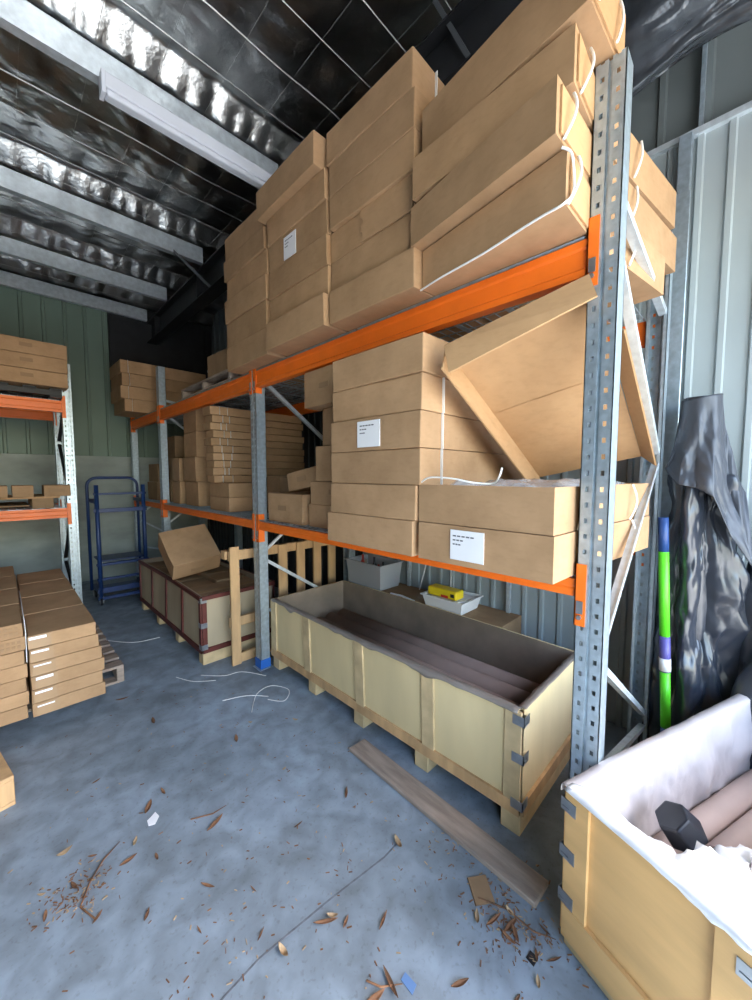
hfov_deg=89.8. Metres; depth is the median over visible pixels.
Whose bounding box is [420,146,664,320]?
cardboard box
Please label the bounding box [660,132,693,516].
metal column
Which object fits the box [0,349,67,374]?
cardboard box
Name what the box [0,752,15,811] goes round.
cardboard box
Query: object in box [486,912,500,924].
dry leaf
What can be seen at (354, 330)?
deck
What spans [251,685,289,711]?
strap offcut
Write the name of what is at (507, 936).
dry leaf
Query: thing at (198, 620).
crate
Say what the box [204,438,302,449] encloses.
flat cardboard box
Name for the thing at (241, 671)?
strap offcut
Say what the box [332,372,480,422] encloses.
cardboard box
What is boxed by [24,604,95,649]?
cardboard box
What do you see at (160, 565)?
cardboard box
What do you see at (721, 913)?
liner
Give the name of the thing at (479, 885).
scrap
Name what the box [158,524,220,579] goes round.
cardboard box
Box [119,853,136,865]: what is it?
dry leaf
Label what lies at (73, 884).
dry leaf
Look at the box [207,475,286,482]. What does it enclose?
flat cardboard box
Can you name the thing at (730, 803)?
cardboard tube
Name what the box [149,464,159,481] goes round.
cardboard box
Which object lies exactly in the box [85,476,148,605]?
trolley
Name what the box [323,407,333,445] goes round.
cardboard box
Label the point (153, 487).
cardboard box
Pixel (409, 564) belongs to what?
trim
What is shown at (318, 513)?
cardboard box
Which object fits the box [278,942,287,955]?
dry leaf
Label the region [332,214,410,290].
cardboard box
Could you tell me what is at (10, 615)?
cardboard box
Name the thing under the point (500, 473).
strap
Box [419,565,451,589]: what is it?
cable
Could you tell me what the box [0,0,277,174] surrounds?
beam
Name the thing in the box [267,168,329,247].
cardboard box
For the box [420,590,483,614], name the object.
plastic tray
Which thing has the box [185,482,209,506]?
cardboard box
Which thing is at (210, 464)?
flat cardboard box
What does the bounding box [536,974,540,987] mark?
dry leaf
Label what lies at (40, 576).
cardboard box
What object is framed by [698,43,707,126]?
trim
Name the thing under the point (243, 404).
deck
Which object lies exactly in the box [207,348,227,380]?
cardboard box
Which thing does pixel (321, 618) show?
roll
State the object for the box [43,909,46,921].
dry leaf
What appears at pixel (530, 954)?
chip
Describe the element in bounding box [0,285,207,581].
wall
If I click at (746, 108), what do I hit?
trim
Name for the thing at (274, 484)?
cardboard box
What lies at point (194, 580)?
cardboard box
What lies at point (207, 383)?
wooden pallet
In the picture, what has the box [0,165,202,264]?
beam
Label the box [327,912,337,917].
dry leaf
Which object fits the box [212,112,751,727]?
wall
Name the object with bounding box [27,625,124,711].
wooden pallet
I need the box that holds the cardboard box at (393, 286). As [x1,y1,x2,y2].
[329,247,490,341]
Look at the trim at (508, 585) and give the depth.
2.67 m
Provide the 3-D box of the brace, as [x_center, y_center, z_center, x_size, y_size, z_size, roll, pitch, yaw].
[-1.983,-2.462,3.877,0.520,0.466,0.022,-1,4,-20]
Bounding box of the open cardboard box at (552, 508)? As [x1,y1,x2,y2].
[419,481,649,535]
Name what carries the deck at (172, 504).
on the rack at (539, 277)
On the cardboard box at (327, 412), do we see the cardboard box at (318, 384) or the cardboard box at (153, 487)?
the cardboard box at (318, 384)
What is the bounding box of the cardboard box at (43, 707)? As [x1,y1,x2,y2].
[28,678,105,716]
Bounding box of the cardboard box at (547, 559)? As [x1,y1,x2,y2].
[419,516,649,584]
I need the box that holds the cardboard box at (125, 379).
[111,373,201,393]
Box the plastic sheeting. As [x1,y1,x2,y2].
[637,393,751,743]
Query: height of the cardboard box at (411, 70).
0.155 m
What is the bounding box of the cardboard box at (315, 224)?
[269,200,333,273]
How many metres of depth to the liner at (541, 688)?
1.72 m
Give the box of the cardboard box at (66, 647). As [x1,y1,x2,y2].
[26,631,98,662]
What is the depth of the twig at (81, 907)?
1.36 m
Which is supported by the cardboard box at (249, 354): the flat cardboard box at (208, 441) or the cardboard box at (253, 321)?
the cardboard box at (253, 321)
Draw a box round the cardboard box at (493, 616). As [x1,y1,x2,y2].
[348,581,521,633]
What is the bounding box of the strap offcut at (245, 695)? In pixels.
[222,695,267,700]
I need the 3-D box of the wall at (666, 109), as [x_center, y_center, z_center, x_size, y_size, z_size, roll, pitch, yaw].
[-0.039,-2.438,3.588,0.060,0.980,7.850,-4,5,-45]
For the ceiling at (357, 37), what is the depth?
2.63 m
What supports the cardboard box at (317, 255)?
on the cardboard box at (320, 282)
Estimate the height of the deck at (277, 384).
0.015 m
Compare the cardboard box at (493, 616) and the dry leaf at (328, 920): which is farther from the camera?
the cardboard box at (493, 616)
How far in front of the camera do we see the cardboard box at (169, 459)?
4.72 m
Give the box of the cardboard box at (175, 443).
[167,436,184,457]
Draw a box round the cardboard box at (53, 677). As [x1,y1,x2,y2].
[27,654,104,689]
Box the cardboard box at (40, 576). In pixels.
[17,569,65,589]
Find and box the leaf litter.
[4,667,598,999]
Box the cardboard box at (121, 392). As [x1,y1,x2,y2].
[111,385,181,403]
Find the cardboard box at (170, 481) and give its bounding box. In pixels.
[169,480,172,501]
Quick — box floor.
[0,576,626,999]
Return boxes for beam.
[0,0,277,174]
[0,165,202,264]
[0,235,166,301]
[0,270,146,321]
[146,0,522,344]
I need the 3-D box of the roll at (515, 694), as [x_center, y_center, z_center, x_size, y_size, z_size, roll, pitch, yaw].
[0.235,1.036,2.531,0.124,0.124,1.740,-4,5,-45]
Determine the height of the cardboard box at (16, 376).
0.134 m
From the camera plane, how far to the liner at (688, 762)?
1.40 m
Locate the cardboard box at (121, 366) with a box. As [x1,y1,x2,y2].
[109,359,205,383]
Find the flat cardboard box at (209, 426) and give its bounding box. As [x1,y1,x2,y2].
[203,422,301,436]
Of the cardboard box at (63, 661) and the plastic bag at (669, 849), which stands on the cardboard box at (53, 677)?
the cardboard box at (63, 661)
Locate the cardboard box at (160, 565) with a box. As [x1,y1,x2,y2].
[148,561,169,574]
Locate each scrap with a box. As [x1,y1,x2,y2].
[147,812,158,825]
[401,972,415,994]
[467,875,494,905]
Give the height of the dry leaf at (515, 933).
0.007 m
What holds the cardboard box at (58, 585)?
on the cardboard box
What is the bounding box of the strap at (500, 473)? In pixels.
[421,468,502,484]
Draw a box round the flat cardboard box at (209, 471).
[206,468,302,474]
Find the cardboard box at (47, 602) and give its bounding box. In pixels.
[21,590,82,619]
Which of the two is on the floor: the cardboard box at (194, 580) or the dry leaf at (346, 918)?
the dry leaf at (346, 918)
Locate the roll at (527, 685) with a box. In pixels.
[338,608,539,692]
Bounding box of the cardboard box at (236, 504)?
[210,496,252,511]
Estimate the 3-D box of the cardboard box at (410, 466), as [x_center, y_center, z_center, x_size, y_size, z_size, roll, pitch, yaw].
[0.350,-0.175,2.092,0.590,0.152,1.055,4,5,45]
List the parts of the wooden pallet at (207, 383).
board, board, board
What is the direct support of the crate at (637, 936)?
on the floor
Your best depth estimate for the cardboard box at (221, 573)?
3.69 m
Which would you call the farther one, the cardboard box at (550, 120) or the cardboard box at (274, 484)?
the cardboard box at (274, 484)
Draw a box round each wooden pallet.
[0,382,61,400]
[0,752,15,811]
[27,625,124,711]
[181,369,303,410]
[221,540,335,665]
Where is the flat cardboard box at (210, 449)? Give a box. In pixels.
[206,445,303,455]
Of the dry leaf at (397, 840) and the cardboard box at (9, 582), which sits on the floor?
the dry leaf at (397, 840)
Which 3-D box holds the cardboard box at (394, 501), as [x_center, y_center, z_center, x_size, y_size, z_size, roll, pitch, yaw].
[0.334,-0.025,2.110,0.561,0.146,1.056,4,5,45]
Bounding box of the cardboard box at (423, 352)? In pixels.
[332,332,449,392]
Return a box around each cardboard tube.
[652,769,751,853]
[705,809,751,848]
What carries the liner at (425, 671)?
attached to the crate at (514, 760)
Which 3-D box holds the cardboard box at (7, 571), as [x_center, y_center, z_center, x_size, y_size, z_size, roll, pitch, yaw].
[-3.323,0.658,3.060,0.460,0.076,0.560,4,5,45]
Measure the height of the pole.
1.302 m
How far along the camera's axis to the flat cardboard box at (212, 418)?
3.64 m
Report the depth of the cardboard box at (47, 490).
3.76 m
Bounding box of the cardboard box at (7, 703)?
[0,677,28,712]
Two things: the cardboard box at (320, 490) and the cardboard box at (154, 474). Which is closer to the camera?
the cardboard box at (320, 490)
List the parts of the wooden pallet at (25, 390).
board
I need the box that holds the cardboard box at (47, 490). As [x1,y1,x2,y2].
[42,484,70,496]
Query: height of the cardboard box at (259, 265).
0.148 m
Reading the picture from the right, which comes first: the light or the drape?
the drape
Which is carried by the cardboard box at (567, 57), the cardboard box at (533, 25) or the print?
the cardboard box at (533, 25)
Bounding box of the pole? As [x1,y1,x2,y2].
[658,517,670,731]
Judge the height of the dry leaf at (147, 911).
0.005 m
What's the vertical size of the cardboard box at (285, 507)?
0.204 m
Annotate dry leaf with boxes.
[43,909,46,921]
[56,845,71,855]
[71,881,76,888]
[92,910,101,923]
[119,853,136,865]
[144,908,149,920]
[145,799,151,812]
[201,882,214,886]
[207,813,222,830]
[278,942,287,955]
[313,917,337,923]
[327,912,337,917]
[343,915,347,927]
[368,988,384,999]
[379,910,386,929]
[383,965,397,996]
[395,834,401,846]
[451,978,468,986]
[475,908,478,922]
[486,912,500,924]
[502,930,515,943]
[504,917,516,931]
[506,905,513,915]
[512,922,518,942]
[535,947,537,961]
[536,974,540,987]
[546,956,561,961]
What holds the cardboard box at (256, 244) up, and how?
on the cardboard box at (259, 265)
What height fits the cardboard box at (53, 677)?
0.076 m
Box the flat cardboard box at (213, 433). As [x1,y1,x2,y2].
[206,430,303,443]
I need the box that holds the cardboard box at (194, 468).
[183,457,241,481]
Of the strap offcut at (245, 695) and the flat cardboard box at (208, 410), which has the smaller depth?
the strap offcut at (245, 695)
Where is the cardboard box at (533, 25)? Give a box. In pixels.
[422,0,625,150]
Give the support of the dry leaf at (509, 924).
on the floor
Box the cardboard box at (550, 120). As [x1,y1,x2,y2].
[411,74,676,274]
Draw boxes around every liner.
[271,598,521,713]
[518,653,573,708]
[561,693,751,836]
[565,783,751,954]
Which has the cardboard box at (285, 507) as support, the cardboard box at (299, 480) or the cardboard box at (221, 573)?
the cardboard box at (299, 480)
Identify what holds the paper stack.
in the plastic tray at (458, 608)
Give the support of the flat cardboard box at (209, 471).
on the flat cardboard box at (212, 479)
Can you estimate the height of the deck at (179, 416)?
0.015 m
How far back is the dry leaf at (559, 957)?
1.17 m
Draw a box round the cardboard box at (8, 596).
[0,588,18,606]
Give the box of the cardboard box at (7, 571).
[0,566,14,577]
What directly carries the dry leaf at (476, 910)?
on the floor
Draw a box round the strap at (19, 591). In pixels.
[19,591,26,661]
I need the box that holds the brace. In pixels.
[173,249,209,286]
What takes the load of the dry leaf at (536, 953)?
on the floor
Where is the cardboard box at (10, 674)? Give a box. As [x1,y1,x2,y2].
[0,649,27,683]
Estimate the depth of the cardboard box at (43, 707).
2.24 m
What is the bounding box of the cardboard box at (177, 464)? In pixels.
[172,458,183,480]
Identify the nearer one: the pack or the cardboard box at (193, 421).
the pack
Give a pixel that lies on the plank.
(515, 873)
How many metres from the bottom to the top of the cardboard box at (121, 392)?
0.150 m
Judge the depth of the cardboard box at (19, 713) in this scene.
2.09 m
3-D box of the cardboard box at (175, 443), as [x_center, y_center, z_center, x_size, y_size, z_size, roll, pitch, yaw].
[-2.412,-0.681,5.008,0.603,0.268,0.427,-4,5,-44]
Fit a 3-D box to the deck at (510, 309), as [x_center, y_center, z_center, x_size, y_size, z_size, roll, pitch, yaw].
[0.633,-0.890,1.935,0.987,0.015,1.085,-4,5,-45]
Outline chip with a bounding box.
[526,950,536,966]
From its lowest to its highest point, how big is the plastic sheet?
1.499 m
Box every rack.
[0,364,82,602]
[130,46,672,778]
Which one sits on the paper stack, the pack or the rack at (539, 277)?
the pack
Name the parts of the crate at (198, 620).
panel, rail, rail, panel, panel, rail, rail, panel, rail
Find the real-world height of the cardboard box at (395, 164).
0.154 m
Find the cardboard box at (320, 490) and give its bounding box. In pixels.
[310,481,331,504]
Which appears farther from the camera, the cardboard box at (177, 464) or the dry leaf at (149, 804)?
the cardboard box at (177, 464)
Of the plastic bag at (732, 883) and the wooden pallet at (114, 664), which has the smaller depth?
the plastic bag at (732, 883)
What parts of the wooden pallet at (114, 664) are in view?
board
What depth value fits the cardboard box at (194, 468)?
3.98 m
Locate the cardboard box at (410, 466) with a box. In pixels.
[331,448,525,484]
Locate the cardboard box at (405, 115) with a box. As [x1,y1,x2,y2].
[329,86,429,197]
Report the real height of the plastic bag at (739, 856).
0.148 m
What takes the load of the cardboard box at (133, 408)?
on the deck at (179, 416)
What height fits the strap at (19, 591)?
0.238 m
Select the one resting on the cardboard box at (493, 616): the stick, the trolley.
the stick
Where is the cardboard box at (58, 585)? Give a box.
[18,578,73,603]
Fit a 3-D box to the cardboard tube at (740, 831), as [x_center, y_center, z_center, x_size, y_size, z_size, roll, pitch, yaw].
[1.385,1.188,1.366,0.560,0.088,0.088,-2,4,-25]
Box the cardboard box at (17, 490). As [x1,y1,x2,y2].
[11,485,33,497]
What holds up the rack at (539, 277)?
on the floor
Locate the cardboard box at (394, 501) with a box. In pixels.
[331,483,418,520]
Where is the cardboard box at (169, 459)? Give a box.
[168,458,176,479]
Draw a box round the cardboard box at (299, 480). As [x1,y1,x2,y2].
[287,466,315,491]
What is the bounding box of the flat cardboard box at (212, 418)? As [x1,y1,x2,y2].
[205,415,302,430]
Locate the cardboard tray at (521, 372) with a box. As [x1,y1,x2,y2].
[441,274,656,486]
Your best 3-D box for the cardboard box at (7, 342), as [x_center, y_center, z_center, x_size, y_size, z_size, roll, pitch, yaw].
[-3.556,-1.442,3.636,0.840,0.134,0.629,-4,5,-45]
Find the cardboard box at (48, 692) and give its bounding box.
[27,665,102,703]
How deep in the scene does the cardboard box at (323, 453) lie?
2.30 m
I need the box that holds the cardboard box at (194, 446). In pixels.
[184,431,207,457]
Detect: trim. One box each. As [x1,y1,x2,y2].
[207,100,751,372]
[407,561,411,585]
[506,582,511,612]
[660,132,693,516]
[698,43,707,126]
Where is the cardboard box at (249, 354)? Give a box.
[227,328,303,386]
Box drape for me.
[665,393,751,565]
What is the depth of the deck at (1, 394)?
3.64 m
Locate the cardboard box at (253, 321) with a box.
[227,300,270,348]
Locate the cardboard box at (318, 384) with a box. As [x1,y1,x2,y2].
[304,364,333,410]
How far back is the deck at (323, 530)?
2.50 m
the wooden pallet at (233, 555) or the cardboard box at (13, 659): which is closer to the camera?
the cardboard box at (13, 659)
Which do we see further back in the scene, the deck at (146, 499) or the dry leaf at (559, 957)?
the deck at (146, 499)
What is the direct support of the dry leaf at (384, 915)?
on the floor
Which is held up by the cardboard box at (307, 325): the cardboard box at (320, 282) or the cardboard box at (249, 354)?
the cardboard box at (320, 282)
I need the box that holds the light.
[98,67,271,188]
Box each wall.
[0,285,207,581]
[106,298,213,539]
[211,20,751,354]
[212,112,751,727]
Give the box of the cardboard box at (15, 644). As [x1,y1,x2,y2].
[0,616,25,654]
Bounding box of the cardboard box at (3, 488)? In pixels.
[0,485,7,497]
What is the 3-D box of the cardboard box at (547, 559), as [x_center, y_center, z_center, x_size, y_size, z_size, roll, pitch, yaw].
[0.738,0.154,1.665,0.982,0.149,0.626,-4,5,-45]
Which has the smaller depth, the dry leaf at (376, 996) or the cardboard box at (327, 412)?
the dry leaf at (376, 996)
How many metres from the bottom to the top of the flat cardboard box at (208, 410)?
0.078 m
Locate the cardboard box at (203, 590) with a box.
[191,577,253,595]
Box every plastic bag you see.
[648,836,675,857]
[674,841,751,919]
[713,844,751,873]
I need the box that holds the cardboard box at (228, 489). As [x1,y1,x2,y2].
[210,482,251,497]
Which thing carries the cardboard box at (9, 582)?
on the cardboard box
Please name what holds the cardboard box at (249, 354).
on the deck at (354, 330)
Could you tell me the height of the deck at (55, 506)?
0.012 m
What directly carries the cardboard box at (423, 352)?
on the cardboard box at (419, 391)
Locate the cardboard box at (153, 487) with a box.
[148,482,160,499]
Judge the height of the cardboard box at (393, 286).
0.164 m
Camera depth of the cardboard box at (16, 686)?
2.08 m
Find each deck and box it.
[0,503,64,510]
[1,394,58,400]
[132,410,183,424]
[145,498,172,502]
[160,395,279,410]
[164,503,210,509]
[195,373,304,406]
[200,509,268,519]
[256,329,356,380]
[259,519,327,532]
[357,236,644,342]
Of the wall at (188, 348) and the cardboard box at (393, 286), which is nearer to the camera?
the cardboard box at (393, 286)
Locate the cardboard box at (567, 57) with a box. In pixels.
[413,22,675,229]
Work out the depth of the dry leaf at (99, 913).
1.28 m
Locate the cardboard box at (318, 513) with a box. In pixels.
[309,503,330,528]
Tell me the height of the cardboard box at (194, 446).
0.258 m
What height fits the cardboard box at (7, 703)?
0.076 m
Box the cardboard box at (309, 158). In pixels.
[256,130,328,224]
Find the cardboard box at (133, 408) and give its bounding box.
[114,398,182,421]
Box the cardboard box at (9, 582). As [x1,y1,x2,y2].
[0,576,16,589]
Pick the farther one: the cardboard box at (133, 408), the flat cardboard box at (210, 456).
the cardboard box at (133, 408)
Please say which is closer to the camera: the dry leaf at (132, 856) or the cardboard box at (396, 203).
the dry leaf at (132, 856)
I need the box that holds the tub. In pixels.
[345,554,403,590]
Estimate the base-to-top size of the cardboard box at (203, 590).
0.400 m
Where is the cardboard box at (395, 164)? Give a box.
[330,128,421,231]
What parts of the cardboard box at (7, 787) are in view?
board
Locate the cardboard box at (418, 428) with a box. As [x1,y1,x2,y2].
[331,410,505,454]
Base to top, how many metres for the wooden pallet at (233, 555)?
0.940 m
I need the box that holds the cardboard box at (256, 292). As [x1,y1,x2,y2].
[225,273,269,324]
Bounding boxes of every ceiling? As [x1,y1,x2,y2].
[0,0,460,326]
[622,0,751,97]
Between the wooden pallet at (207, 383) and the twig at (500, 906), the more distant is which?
the wooden pallet at (207, 383)
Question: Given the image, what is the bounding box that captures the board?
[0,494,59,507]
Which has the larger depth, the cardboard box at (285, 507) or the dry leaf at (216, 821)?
the cardboard box at (285, 507)
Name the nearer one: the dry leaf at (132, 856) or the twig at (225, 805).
the dry leaf at (132, 856)
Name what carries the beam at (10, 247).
attached to the ceiling at (357, 37)
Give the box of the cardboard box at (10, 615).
[0,604,22,640]
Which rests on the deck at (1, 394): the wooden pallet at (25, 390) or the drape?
the wooden pallet at (25, 390)
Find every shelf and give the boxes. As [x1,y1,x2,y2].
[94,551,143,561]
[103,579,138,592]
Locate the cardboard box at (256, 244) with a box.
[224,226,268,282]
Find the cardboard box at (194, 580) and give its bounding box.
[176,574,212,587]
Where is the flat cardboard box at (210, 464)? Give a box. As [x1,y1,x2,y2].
[207,461,303,468]
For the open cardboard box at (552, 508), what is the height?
0.150 m
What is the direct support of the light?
attached to the beam at (22, 19)
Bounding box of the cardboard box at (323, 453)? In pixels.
[316,446,331,480]
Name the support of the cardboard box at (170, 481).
on the deck at (146, 499)
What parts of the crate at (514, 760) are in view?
panel, rail, panel, panel, rail, panel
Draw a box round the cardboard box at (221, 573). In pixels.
[196,565,244,582]
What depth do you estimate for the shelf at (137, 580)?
4.71 m
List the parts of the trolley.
rail, post, rail, post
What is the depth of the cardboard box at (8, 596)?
2.53 m
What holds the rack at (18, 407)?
on the floor
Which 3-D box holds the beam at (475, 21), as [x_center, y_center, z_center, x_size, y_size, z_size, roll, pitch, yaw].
[-1.138,-2.430,3.443,0.150,0.465,6.300,-4,5,-45]
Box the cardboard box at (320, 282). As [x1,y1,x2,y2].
[270,265,331,320]
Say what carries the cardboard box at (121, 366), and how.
on the cardboard box at (125, 379)
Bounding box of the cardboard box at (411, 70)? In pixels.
[327,46,444,167]
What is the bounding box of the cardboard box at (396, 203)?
[331,173,415,263]
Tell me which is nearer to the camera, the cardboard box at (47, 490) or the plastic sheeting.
the plastic sheeting
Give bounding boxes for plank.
[350,739,547,907]
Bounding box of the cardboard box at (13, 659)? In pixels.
[0,650,24,669]
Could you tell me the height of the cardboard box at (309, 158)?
0.164 m
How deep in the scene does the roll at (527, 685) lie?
2.44 m
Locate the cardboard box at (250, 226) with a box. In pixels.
[225,209,266,260]
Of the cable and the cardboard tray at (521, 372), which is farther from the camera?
the cable
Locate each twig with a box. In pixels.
[80,844,117,918]
[191,805,225,819]
[366,980,401,987]
[478,897,555,939]
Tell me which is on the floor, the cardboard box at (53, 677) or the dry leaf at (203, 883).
the dry leaf at (203, 883)
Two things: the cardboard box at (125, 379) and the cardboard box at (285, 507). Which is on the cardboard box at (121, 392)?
the cardboard box at (125, 379)
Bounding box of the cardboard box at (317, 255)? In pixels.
[269,234,331,300]
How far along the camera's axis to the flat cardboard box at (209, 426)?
3.62 m
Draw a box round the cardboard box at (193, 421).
[183,408,206,433]
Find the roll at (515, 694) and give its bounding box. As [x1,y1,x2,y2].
[325,612,530,703]
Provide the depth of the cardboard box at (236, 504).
3.45 m
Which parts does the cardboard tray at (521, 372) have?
panel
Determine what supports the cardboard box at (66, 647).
on the cardboard box at (63, 661)
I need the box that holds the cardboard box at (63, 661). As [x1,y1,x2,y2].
[27,643,101,676]
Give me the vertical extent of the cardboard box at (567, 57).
0.153 m
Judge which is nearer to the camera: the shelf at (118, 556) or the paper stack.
the paper stack
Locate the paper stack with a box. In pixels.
[431,594,474,603]
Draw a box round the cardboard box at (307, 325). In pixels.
[266,292,347,355]
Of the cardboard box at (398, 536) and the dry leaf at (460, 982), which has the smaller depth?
the dry leaf at (460, 982)
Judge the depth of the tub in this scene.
3.28 m
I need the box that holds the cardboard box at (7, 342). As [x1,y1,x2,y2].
[0,334,66,359]
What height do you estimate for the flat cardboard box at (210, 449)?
0.066 m
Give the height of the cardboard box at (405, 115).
0.160 m
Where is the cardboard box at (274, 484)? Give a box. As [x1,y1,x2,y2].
[267,477,300,494]
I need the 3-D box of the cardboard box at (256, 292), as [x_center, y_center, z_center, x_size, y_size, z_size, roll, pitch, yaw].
[-0.555,-1.389,2.935,0.606,0.154,1.009,4,5,44]
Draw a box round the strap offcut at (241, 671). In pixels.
[202,671,265,675]
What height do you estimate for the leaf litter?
0.002 m
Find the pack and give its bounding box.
[428,583,463,600]
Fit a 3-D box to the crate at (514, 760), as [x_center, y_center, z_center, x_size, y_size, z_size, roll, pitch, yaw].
[0.149,1.064,2.495,0.784,0.540,2.010,-4,5,-45]
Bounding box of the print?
[441,594,453,597]
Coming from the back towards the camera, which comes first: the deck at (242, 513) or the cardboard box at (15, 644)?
the deck at (242, 513)
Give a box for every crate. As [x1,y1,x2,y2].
[138,557,274,664]
[271,580,573,835]
[558,786,751,999]
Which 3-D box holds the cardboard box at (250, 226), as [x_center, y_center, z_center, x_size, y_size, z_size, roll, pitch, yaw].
[-0.543,-1.833,2.912,0.607,0.154,1.007,4,5,45]
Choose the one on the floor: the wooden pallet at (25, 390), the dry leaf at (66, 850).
the dry leaf at (66, 850)
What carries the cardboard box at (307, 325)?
on the deck at (354, 330)
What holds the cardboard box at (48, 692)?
on the cardboard box at (43, 707)
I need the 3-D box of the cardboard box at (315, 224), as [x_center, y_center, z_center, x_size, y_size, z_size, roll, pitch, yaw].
[-0.106,-1.494,2.491,0.588,0.164,1.013,4,5,45]
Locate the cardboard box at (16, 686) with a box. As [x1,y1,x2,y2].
[0,677,26,698]
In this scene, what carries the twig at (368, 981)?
on the floor
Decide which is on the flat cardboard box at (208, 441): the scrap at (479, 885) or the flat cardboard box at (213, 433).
the flat cardboard box at (213, 433)
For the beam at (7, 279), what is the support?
attached to the ceiling at (357, 37)
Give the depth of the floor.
1.49 m
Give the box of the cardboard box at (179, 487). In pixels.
[173,481,189,503]
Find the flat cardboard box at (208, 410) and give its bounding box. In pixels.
[203,405,300,423]
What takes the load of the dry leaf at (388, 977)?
on the floor
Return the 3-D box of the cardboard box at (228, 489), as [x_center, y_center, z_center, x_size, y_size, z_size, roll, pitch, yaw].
[-1.243,-0.109,3.715,0.607,0.128,0.445,-4,5,-44]
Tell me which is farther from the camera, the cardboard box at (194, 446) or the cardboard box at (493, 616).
the cardboard box at (194, 446)
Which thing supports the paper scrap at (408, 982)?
on the floor
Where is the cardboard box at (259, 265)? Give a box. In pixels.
[227,249,269,300]
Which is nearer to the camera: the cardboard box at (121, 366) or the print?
the print
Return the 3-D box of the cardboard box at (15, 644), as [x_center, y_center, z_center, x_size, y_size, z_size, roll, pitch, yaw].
[-2.321,0.804,2.072,0.464,0.076,0.569,4,5,45]
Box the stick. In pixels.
[390,592,414,600]
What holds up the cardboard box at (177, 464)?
on the cardboard box at (179, 487)
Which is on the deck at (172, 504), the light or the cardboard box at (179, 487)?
the cardboard box at (179, 487)
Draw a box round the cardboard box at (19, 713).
[0,705,28,726]
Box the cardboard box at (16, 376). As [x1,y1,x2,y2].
[0,365,67,395]
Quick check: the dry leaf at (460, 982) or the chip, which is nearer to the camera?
the dry leaf at (460, 982)
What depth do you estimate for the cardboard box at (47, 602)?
2.67 m
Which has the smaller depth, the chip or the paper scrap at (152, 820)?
the chip
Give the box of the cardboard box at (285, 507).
[268,491,310,525]
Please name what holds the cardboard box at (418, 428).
on the cardboard box at (410, 466)
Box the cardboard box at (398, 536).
[328,512,420,556]
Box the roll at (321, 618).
[318,617,519,705]
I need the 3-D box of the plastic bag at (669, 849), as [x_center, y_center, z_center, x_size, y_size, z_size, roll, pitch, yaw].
[0.804,1.096,1.107,0.205,0.179,0.216,-2,4,-25]
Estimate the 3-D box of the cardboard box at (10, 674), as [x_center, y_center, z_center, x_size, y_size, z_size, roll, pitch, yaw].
[-2.322,0.961,2.085,0.570,0.076,0.458,-4,5,-45]
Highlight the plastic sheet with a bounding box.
[730,562,751,768]
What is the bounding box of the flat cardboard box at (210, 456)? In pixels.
[206,453,303,462]
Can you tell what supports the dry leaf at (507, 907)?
on the floor

